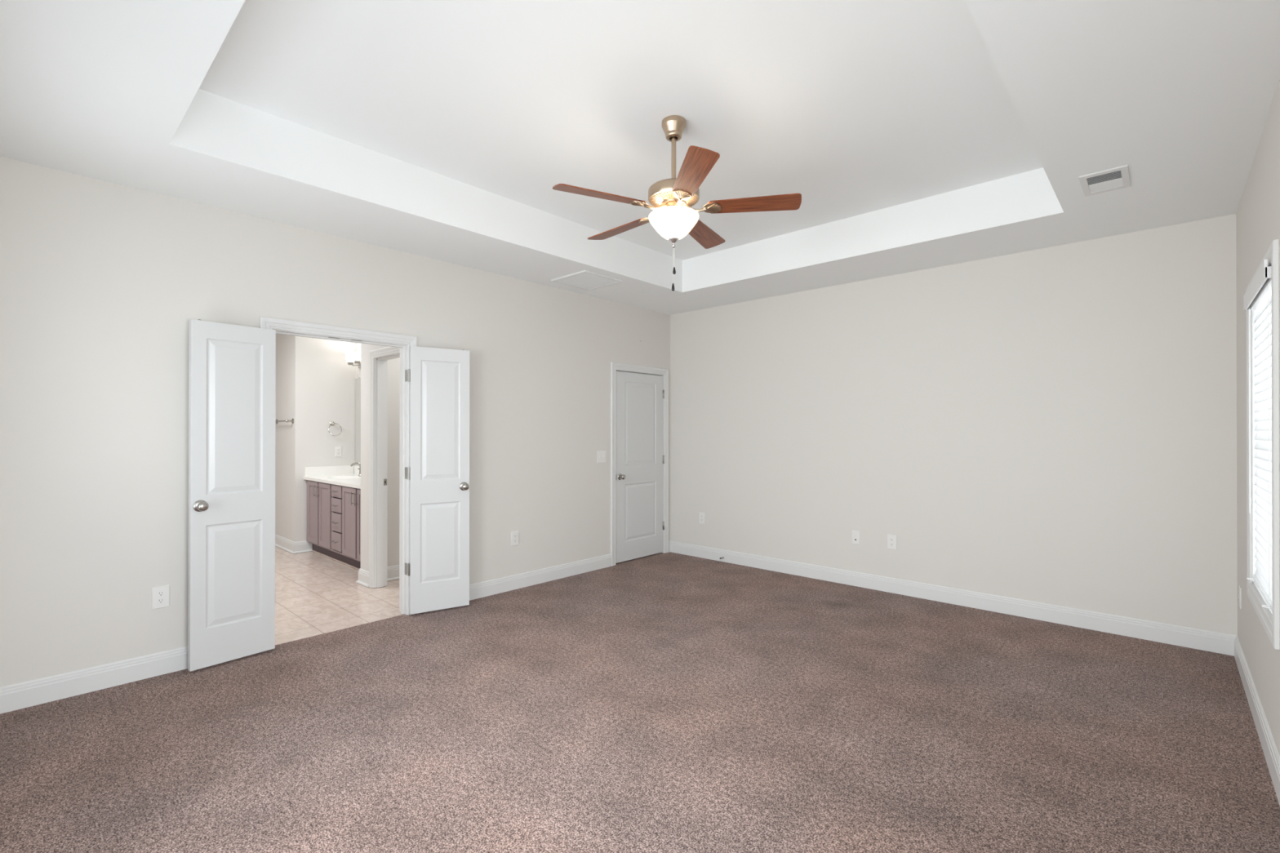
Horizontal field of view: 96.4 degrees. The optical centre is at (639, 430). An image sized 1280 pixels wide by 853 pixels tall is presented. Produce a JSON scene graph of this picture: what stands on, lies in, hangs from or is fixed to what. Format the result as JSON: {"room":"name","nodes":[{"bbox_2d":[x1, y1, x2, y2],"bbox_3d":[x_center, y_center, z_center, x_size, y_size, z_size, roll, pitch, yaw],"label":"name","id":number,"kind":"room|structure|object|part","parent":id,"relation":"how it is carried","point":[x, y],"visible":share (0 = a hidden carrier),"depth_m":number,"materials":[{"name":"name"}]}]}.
{"room":"empty bedroom","nodes":[
{"label":"empty bedroom","id":0,"kind":"room"},
{"bbox_2d":[275,333,355,549],"bbox_3d":[-4.488,0.034,7.574,2.200,2.743,0.780,0,0,43],"label":"wall","id":1,"kind":"structure","parent":0,"point":[315,382],"depth_m":6.75,"materials":[{"name":"white paint"}]},
{"bbox_2d":[275,418,293,423],"bbox_3d":[-4.241,-0.106,6.764,0.660,0.060,0.078,0,0,43],"label":"towel bar","id":2,"kind":"object","parent":1,"relation":"attached to","point":[292,420],"visible":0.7,"depth_m":6.58,"materials":[{"name":"silver metal"}]},
{"bbox_3d":[-4.020,-0.107,6.561,0.060,0.060,0.078,0,0,43],"label":"post","id":3,"kind":"part","parent":2,"relation":"part of","materials":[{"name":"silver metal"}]},
{"bbox_2d":[275,533,312,553],"bbox_3d":[-4.693,1.342,7.326,2.230,0.127,0.205,0,0,43],"label":"baseboard","id":4,"kind":"structure","parent":1,"relation":"attached to","point":[292,547],"depth_m":6.62,"materials":[{"name":"white paint"}]},
{"bbox_2d":[328,421,342,435],"bbox_3d":[-3.643,-0.018,6.826,0.056,0.173,0.152,0,0,43],"label":"towel ring","id":5,"kind":"object","parent":1,"relation":"attached to","point":[331,424],"visible":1,"depth_m":6.82,"materials":[{"name":"silver metal"}]},
{"bbox_2d":[334,446,341,456],"bbox_3d":[-3.627,0.256,6.878,0.009,0.120,0.074,0,0,43],"label":"wall outlet","id":6,"kind":"object","parent":1,"relation":"attached to","point":[337,449],"visible":1,"depth_m":6.87,"materials":[{"name":"white plastic"}]},
{"bbox_2d":[0,156,670,687],"bbox_3d":[-1.559,-0.201,4.643,0.120,3.200,5.510,0,0,43],"label":"wall","id":7,"kind":"structure","parent":0,"point":[102,283],"depth_m":3.28,"materials":[{"name":"white paint"}]},
{"bbox_2d":[151,585,169,609],"bbox_3d":[-2.735,0.953,3.266,0.009,0.124,0.078,0,0,43],"label":"wall outlet","id":8,"kind":"object","parent":7,"relation":"attached to","point":[161,594],"visible":1,"depth_m":3.26,"materials":[{"name":"white plastic"}]},
{"bbox_2d":[156,598,164,603],"bbox_3d":[-2.733,0.973,3.264,0.003,0.027,0.034,0,0,43],"label":"receptacle","id":9,"kind":"object","parent":8,"relation":"attached to","point":[158,600],"depth_m":3.26,"materials":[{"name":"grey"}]},
{"bbox_2d":[156,591,164,596],"bbox_3d":[-2.733,0.932,3.264,0.003,0.027,0.034,0,0,43],"label":"receptacle","id":10,"kind":"object","parent":8,"relation":"attached to","point":[159,593],"depth_m":3.26,"materials":[{"name":"grey plastic"}]},
{"bbox_2d":[187,319,275,671],"bbox_3d":[-2.449,0.368,3.461,0.168,2.022,0.450,0,0,37],"label":"door","id":11,"kind":"structure","parent":7,"relation":"in","point":[232,368],"depth_m":3.43,"materials":[{"name":"white paint"}]},
{"bbox_3d":[-2.511,0.437,3.283,0.056,0.055,0.055,0,0,37],"label":"knob","id":12,"kind":"part","parent":11,"relation":"part of","materials":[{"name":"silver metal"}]},
{"bbox_2d":[0,540,670,714],"bbox_3d":[-1.469,1.335,4.637,0.015,0.127,5.390,0,0,43],"label":"baseboard","id":13,"kind":"structure","parent":7,"relation":"attached to","point":[24,695],"depth_m":3.17,"materials":[{"name":"white paint"}]},
{"bbox_2d":[259,316,417,615],"bbox_3d":[-2.107,0.339,4.045,0.156,2.116,1.034,0,0,43],"label":"door frame","id":14,"kind":"structure","parent":7,"relation":"attached to","point":[282,326],"depth_m":4.33,"materials":[{"name":"white paint"}]},
{"bbox_3d":[-1.775,1.050,4.336,0.034,0.090,0.002,0,0,43],"label":"hinge plate","id":15,"kind":"part","parent":14,"relation":"part of","materials":[{"name":"silver metal"}]},
{"bbox_3d":[-1.774,0.325,4.338,0.034,0.090,0.002,0,0,43],"label":"hinge plate","id":16,"kind":"part","parent":14,"relation":"part of","materials":[{"name":"silver metal"}]},
{"bbox_3d":[-1.774,-0.414,4.340,0.034,0.090,0.002,0,0,43],"label":"hinge plate","id":17,"kind":"part","parent":14,"relation":"part of","materials":[{"name":"silver metal"}]},
{"bbox_2d":[408,346,469,614],"bbox_3d":[-1.551,0.371,4.425,0.454,2.022,0.168,0,0,-33],"label":"door","id":18,"kind":"structure","parent":7,"relation":"in","point":[438,470],"depth_m":4.40,"materials":[{"name":"white paint"}]},
{"bbox_3d":[-1.368,0.442,4.477,0.055,0.055,0.056,0,0,-33],"label":"knob","id":19,"kind":"part","parent":18,"relation":"part of","materials":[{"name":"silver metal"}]},
{"bbox_2d":[511,530,518,546],"bbox_3d":[-1.101,0.954,5.043,0.009,0.124,0.078,0,0,43],"label":"wall outlet","id":20,"kind":"object","parent":7,"relation":"attached to","point":[514,535],"visible":1,"depth_m":5.04,"materials":[{"name":"white plastic"}]},
{"bbox_2d":[596,450,605,462],"bbox_3d":[-0.388,0.268,5.815,0.016,0.124,0.122,0,0,43],"label":"light switch","id":21,"kind":"object","parent":7,"relation":"attached to","point":[601,455],"visible":1,"depth_m":5.81,"materials":[{"name":"white plastic"}]},
{"bbox_2d":[610,361,668,566],"bbox_3d":[-0.029,0.350,6.293,0.138,2.110,0.924,0,0,43],"label":"door frame","id":22,"kind":"structure","parent":7,"relation":"attached to","point":[615,366],"depth_m":6.10,"materials":[{"name":"white paint"}]},
{"bbox_2d":[616,371,664,563],"bbox_3d":[-0.003,0.387,6.275,0.168,2.008,0.782,0,0,43],"label":"door","id":23,"kind":"structure","parent":7,"relation":"in","point":[640,459],"depth_m":6.25,"materials":[{"name":"white paint"}]},
{"bbox_3d":[-0.182,0.490,5.997,0.056,0.055,0.055,0,0,43],"label":"knob","id":24,"kind":"part","parent":23,"relation":"part of","materials":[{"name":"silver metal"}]},
{"bbox_2d":[355,342,360,465],"bbox_3d":[-2.770,0.032,6.442,1.860,2.743,0.120,0,0,43],"label":"wall","id":25,"kind":"structure","parent":0,"point":[357,344],"depth_m":6.98,"materials":[{"name":"white paint"}]},
{"bbox_2d":[345,350,360,368],"bbox_3d":[-3.265,-0.830,6.689,0.540,0.157,0.191,0,0,43],"label":"vanity light","id":26,"kind":"object","parent":25,"relation":"attached to","point":[355,357],"visible":0.59,"depth_m":6.71,"materials":[{"name":"white glass"}]},
{"bbox_3d":[-3.439,-0.858,6.796,0.112,0.100,0.112,0,0,43],"label":"lamp shade","id":27,"kind":"part","parent":26,"relation":"part of","materials":[{"name":"white glass"}]},
{"bbox_3d":[-3.409,-0.787,6.829,0.060,0.041,0.151,0,0,43],"label":"lamp arm","id":28,"kind":"part","parent":26,"relation":"part of","materials":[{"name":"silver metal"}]},
{"bbox_3d":[-3.292,-0.858,6.660,0.112,0.100,0.112,0,0,43],"label":"lamp shade","id":29,"kind":"part","parent":26,"relation":"part of","materials":[{"name":"white glass"}]},
{"bbox_2d":[355,377,360,465],"bbox_3d":[-2.819,-0.113,6.400,1.834,1.068,0.010,0,0,43],"label":"bathroom mirror","id":30,"kind":"object","parent":25,"relation":"attached to","point":[357,381],"visible":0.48,"depth_m":6.96,"materials":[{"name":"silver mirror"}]},
{"bbox_2d":[360,343,399,571],"bbox_3d":[-1.563,0.030,5.554,1.120,2.743,1.775,0,0,43],"label":"wall","id":31,"kind":"structure","parent":0,"point":[393,365],"depth_m":5.35,"materials":[{"name":"white paint"}]},
{"bbox_2d":[355,564,399,586],"bbox_3d":[-1.585,1.338,5.549,1.150,0.127,1.805,0,0,43],"label":"baseboard","id":32,"kind":"structure","parent":31,"relation":"attached to","point":[393,571],"depth_m":5.32,"materials":[{"name":"white paint"}]},
{"bbox_2d":[368,346,399,588],"bbox_3d":[-2.073,0.344,4.881,0.832,2.111,0.133,0,0,43],"label":"door frame","id":33,"kind":"structure","parent":31,"relation":"attached to","point":[378,358],"depth_m":5.10,"materials":[{"name":"white paint"}]},
{"bbox_2d":[0,0,1279,315],"bbox_3d":[0.203,-1.616,3.111,4.793,0.537,5.630,0,0,43],"label":"ceiling","id":34,"kind":"structure","parent":0,"point":[912,135],"depth_m":2.80,"materials":[{"name":"white paint"}]},
{"bbox_2d":[551,270,623,290],"bbox_3d":[-0.470,-1.334,5.109,0.456,0.016,0.456,0,0,43],"label":"attic hatch","id":35,"kind":"object","parent":34,"relation":"in","point":[584,279],"visible":1,"depth_m":5.09,"materials":[{"name":"white paint"}]},
{"bbox_2d":[552,115,801,291],"bbox_3d":[0.156,-1.202,3.102,1.244,0.912,1.283,0,0,43],"label":"ceiling fan","id":36,"kind":"object","parent":34,"relation":"hanging from","point":[673,217],"visible":1,"depth_m":2.99,"materials":[{"name":"brown wood"}]},
{"bbox_3d":[-0.194,-1.184,2.882,0.490,0.006,0.138,0,12,-26],"label":"fan blade","id":37,"kind":"part","parent":36,"relation":"part of","materials":[{"name":"brown wood"}]},
{"bbox_3d":[-0.112,-1.182,3.367,0.490,0.006,0.138,0,12,46],"label":"fan blade","id":38,"kind":"part","parent":36,"relation":"part of","materials":[{"name":"brown wood"}]},
{"bbox_3d":[0.083,-1.190,3.020,0.129,0.054,0.020,0,0,-27],"label":"blade arm","id":39,"kind":"part","parent":36,"relation":"part of","materials":[{"name":"gold metal"}]},
{"bbox_3d":[0.178,-0.884,3.067,0.002,0.190,0.001,0,0,-2],"label":"pull chain","id":40,"kind":"part","parent":36,"relation":"part of","materials":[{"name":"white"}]},
{"bbox_3d":[0.180,-1.089,3.068,0.271,0.130,0.271,0,0,43],"label":"lamp shade","id":41,"kind":"part","parent":36,"relation":"part of","materials":[{"name":"white glass"}]},
{"bbox_3d":[0.196,-1.190,2.961,0.020,0.054,0.129,0,0,-8],"label":"blade arm","id":42,"kind":"part","parent":36,"relation":"part of","materials":[{"name":"gold metal"}]},
{"bbox_3d":[0.288,-1.190,3.050,0.129,0.054,0.019,0,0,10],"label":"blade arm","id":43,"kind":"part","parent":36,"relation":"part of","materials":[{"name":"gold metal"}]},
{"bbox_3d":[0.242,-1.184,2.655,0.138,0.006,0.490,12,-2,-8],"label":"fan blade","id":44,"kind":"part","parent":36,"relation":"part of","materials":[{"name":"brown wood"}]},
{"bbox_3d":[0.374,-1.182,3.439,0.138,0.006,0.490,-14,-6,27],"label":"fan blade","id":45,"kind":"part","parent":36,"relation":"part of","materials":[{"name":"brown wood"}]},
{"bbox_3d":[0.593,-1.183,2.999,0.490,0.006,0.138,0,-12,10],"label":"fan blade","id":46,"kind":"part","parent":36,"relation":"part of","materials":[{"name":"brown wood"}]},
{"bbox_2d":[1078,164,1130,196],"bbox_3d":[2.511,-1.343,3.089,0.200,0.009,0.330,0,0,43],"label":"ceiling vent","id":47,"kind":"object","parent":34,"relation":"in","point":[1117,178],"visible":1,"depth_m":3.08,"materials":[{"name":"white metal"}]},
{"bbox_2d":[0,546,1279,852],"bbox_3d":[-1.736,1.424,4.821,9.973,0.050,5.720,0,0,43],"label":"floor","id":48,"kind":"structure","parent":0,"point":[669,702],"depth_m":2.62,"materials":[{"name":"brown carpet"}]},
{"bbox_2d":[306,480,360,570],"bbox_3d":[-3.014,0.986,6.170,1.837,0.834,0.587,0,0,43],"label":"bathroom vanity","id":49,"kind":"object","parent":48,"relation":"on","point":[333,511],"visible":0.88,"depth_m":6.01,"materials":[{"name":"brown wood"}]},
{"bbox_3d":[-3.686,0.919,6.451,0.322,0.688,0.017,0,0,43],"label":"cabinet door","id":50,"kind":"part","parent":49,"relation":"part of","materials":[{"name":"grey paint"}]},
{"bbox_3d":[-3.602,0.673,6.337,0.010,0.128,0.037,0,0,43],"label":"pull handle","id":51,"kind":"part","parent":49,"relation":"part of","materials":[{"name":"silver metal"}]},
{"bbox_3d":[-3.414,0.918,6.200,0.327,0.688,0.017,0,0,43],"label":"cabinet door","id":52,"kind":"part","parent":49,"relation":"part of","materials":[{"name":"grey paint"}]},
{"bbox_2d":[303,465,360,488],"bbox_3d":[-3.006,0.543,6.186,1.857,0.233,0.571,0,0,43],"label":"countertop","id":53,"kind":"structure","parent":49,"relation":"on","point":[344,475],"depth_m":6.66,"materials":[{"name":"white stone"}]},
{"bbox_2d":[350,462,360,475],"bbox_3d":[-3.296,0.455,6.675,0.054,0.162,0.166,0,0,43],"label":"faucet","id":54,"kind":"object","parent":53,"relation":"on","point":[355,463],"visible":0.56,"depth_m":6.68,"materials":[{"name":"silver metal"}]},
{"bbox_3d":[-3.307,0.411,6.664,0.027,0.074,0.135,0,0,43],"label":"spout","id":55,"kind":"part","parent":54,"relation":"part of","materials":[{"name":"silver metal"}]},
{"bbox_3d":[-3.138,1.395,6.034,1.837,0.014,0.012,0,0,43],"label":"floor moulding","id":56,"kind":"part","parent":49,"relation":"part of","materials":[{"name":"brown wood"}]},
{"bbox_3d":[-3.165,1.160,5.971,0.263,0.183,0.017,0,0,43],"label":"drawer","id":57,"kind":"part","parent":49,"relation":"part of","materials":[{"name":"grey paint"}]},
{"bbox_3d":[-3.165,0.961,5.972,0.263,0.187,0.017,0,0,43],"label":"drawer","id":58,"kind":"part","parent":49,"relation":"part of","materials":[{"name":"grey paint"}]},
{"bbox_3d":[-3.165,0.783,5.972,0.263,0.141,0.017,0,0,43],"label":"drawer","id":59,"kind":"part","parent":49,"relation":"part of","materials":[{"name":"grey paint"}]},
{"bbox_3d":[-3.165,0.636,5.973,0.263,0.125,0.017,0,0,43],"label":"drawer","id":60,"kind":"part","parent":49,"relation":"part of","materials":[{"name":"grey paint"}]},
{"bbox_3d":[-2.915,0.917,5.742,0.343,0.688,0.017,0,0,43],"label":"cabinet door","id":61,"kind":"part","parent":49,"relation":"part of","materials":[{"name":"grey paint"}]},
{"bbox_3d":[-2.824,0.671,5.622,0.010,0.128,0.037,0,0,43],"label":"pull handle","id":62,"kind":"part","parent":49,"relation":"part of","materials":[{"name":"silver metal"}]},
{"bbox_3d":[-2.766,0.671,5.569,0.010,0.128,0.037,0,0,43],"label":"pull handle","id":63,"kind":"part","parent":49,"relation":"part of","materials":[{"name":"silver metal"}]},
{"bbox_3d":[-2.640,0.917,5.489,0.335,0.688,0.017,0,0,43],"label":"cabinet door","id":64,"kind":"part","parent":49,"relation":"part of","materials":[{"name":"grey paint"}]},
{"bbox_2d":[670,213,1237,635],"bbox_3d":[2.067,-0.198,5.134,4.793,3.200,0.120,0,0,43],"label":"wall","id":65,"kind":"structure","parent":0,"point":[1056,425],"depth_m":4.43,"materials":[{"name":"white paint"}]},
{"bbox_2d":[698,511,705,524],"bbox_3d":[0.683,0.969,6.314,0.078,0.124,0.009,0,0,43],"label":"wall outlet","id":66,"kind":"object","parent":65,"relation":"attached to","point":[701,515],"visible":1,"depth_m":6.31,"materials":[{"name":"white plastic"}]},
{"bbox_2d":[852,530,860,544],"bbox_3d":[1.943,0.966,5.152,0.072,0.120,0.016,0,0,43],"label":"cable jack","id":67,"kind":"object","parent":65,"relation":"attached to","point":[855,534],"visible":1,"depth_m":5.15,"materials":[{"name":"white plastic"}]},
{"bbox_2d":[887,534,897,550],"bbox_3d":[2.176,0.966,4.942,0.078,0.124,0.009,0,0,43],"label":"wall outlet","id":68,"kind":"object","parent":65,"relation":"attached to","point":[891,539],"visible":1,"depth_m":4.94,"materials":[{"name":"white plastic"}]},
{"bbox_2d":[670,540,1236,656],"bbox_3d":[2.020,1.339,5.080,4.553,0.127,0.015,0,0,43],"label":"baseboard","id":69,"kind":"structure","parent":65,"relation":"attached to","point":[1181,636],"depth_m":4.41,"materials":[{"name":"white paint"}]},
{"bbox_2d":[1235,79,1279,755],"bbox_3d":[1.893,-0.209,1.471,0.150,3.200,5.510,0,0,43],"label":"wall","id":70,"kind":"structure","parent":0,"point":[1258,213],"depth_m":2.86,"materials":[{"name":"white paint"}]},
{"bbox_2d":[1238,585,1241,608],"bbox_3d":[3.535,0.983,3.372,0.009,0.124,0.078,0,0,43],"label":"wall outlet","id":71,"kind":"object","parent":70,"relation":"attached to","point":[1239,586],"visible":1,"depth_m":3.34,"materials":[{"name":"white plastic"}]},
{"bbox_2d":[1234,635,1279,805],"bbox_3d":[1.871,1.328,1.566,0.015,0.127,5.390,0,0,43],"label":"baseboard","id":72,"kind":"structure","parent":70,"relation":"attached to","point":[1271,753],"depth_m":2.59,"materials":[{"name":"white paint"}]},
{"bbox_2d":[1245,239,1279,649],"bbox_3d":[2.878,0.056,2.553,0.165,1.597,1.016,0,0,43],"label":"window","id":73,"kind":"structure","parent":70,"relation":"in","point":[1269,620],"depth_m":2.28,"materials":[{"name":"white paint"}]},
{"bbox_2d":[1243,258,1272,611],"bbox_3d":[2.832,0.027,2.596,0.072,1.436,0.836,0,0,43],"label":"window blind","id":74,"kind":"object","parent":73,"relation":"attached to","point":[1258,295],"visible":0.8,"depth_m":2.65,"materials":[{"name":"white plastic"}]},
{"bbox_3d":[3.029,0.061,2.828,0.002,1.350,0.002,0,0,43],"label":"ladder cord","id":75,"kind":"part","parent":74,"relation":"part of","materials":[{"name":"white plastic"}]},
{"bbox_3d":[2.841,-0.631,2.590,0.050,0.043,0.828,0,0,43],"label":"head rail","id":76,"kind":"part","parent":74,"relation":"part of","materials":[{"name":"white plastic"}]},
{"bbox_3d":[2.838,0.736,2.588,0.036,0.018,0.822,0,0,43],"label":"rail","id":77,"kind":"part","parent":74,"relation":"part of","materials":[{"name":"white plastic"}]},
{"bbox_3d":[2.617,0.060,2.381,0.002,1.350,0.002,0,0,43],"label":"ladder cord","id":78,"kind":"part","parent":74,"relation":"part of","materials":[{"name":"white fabric"}]}
]}

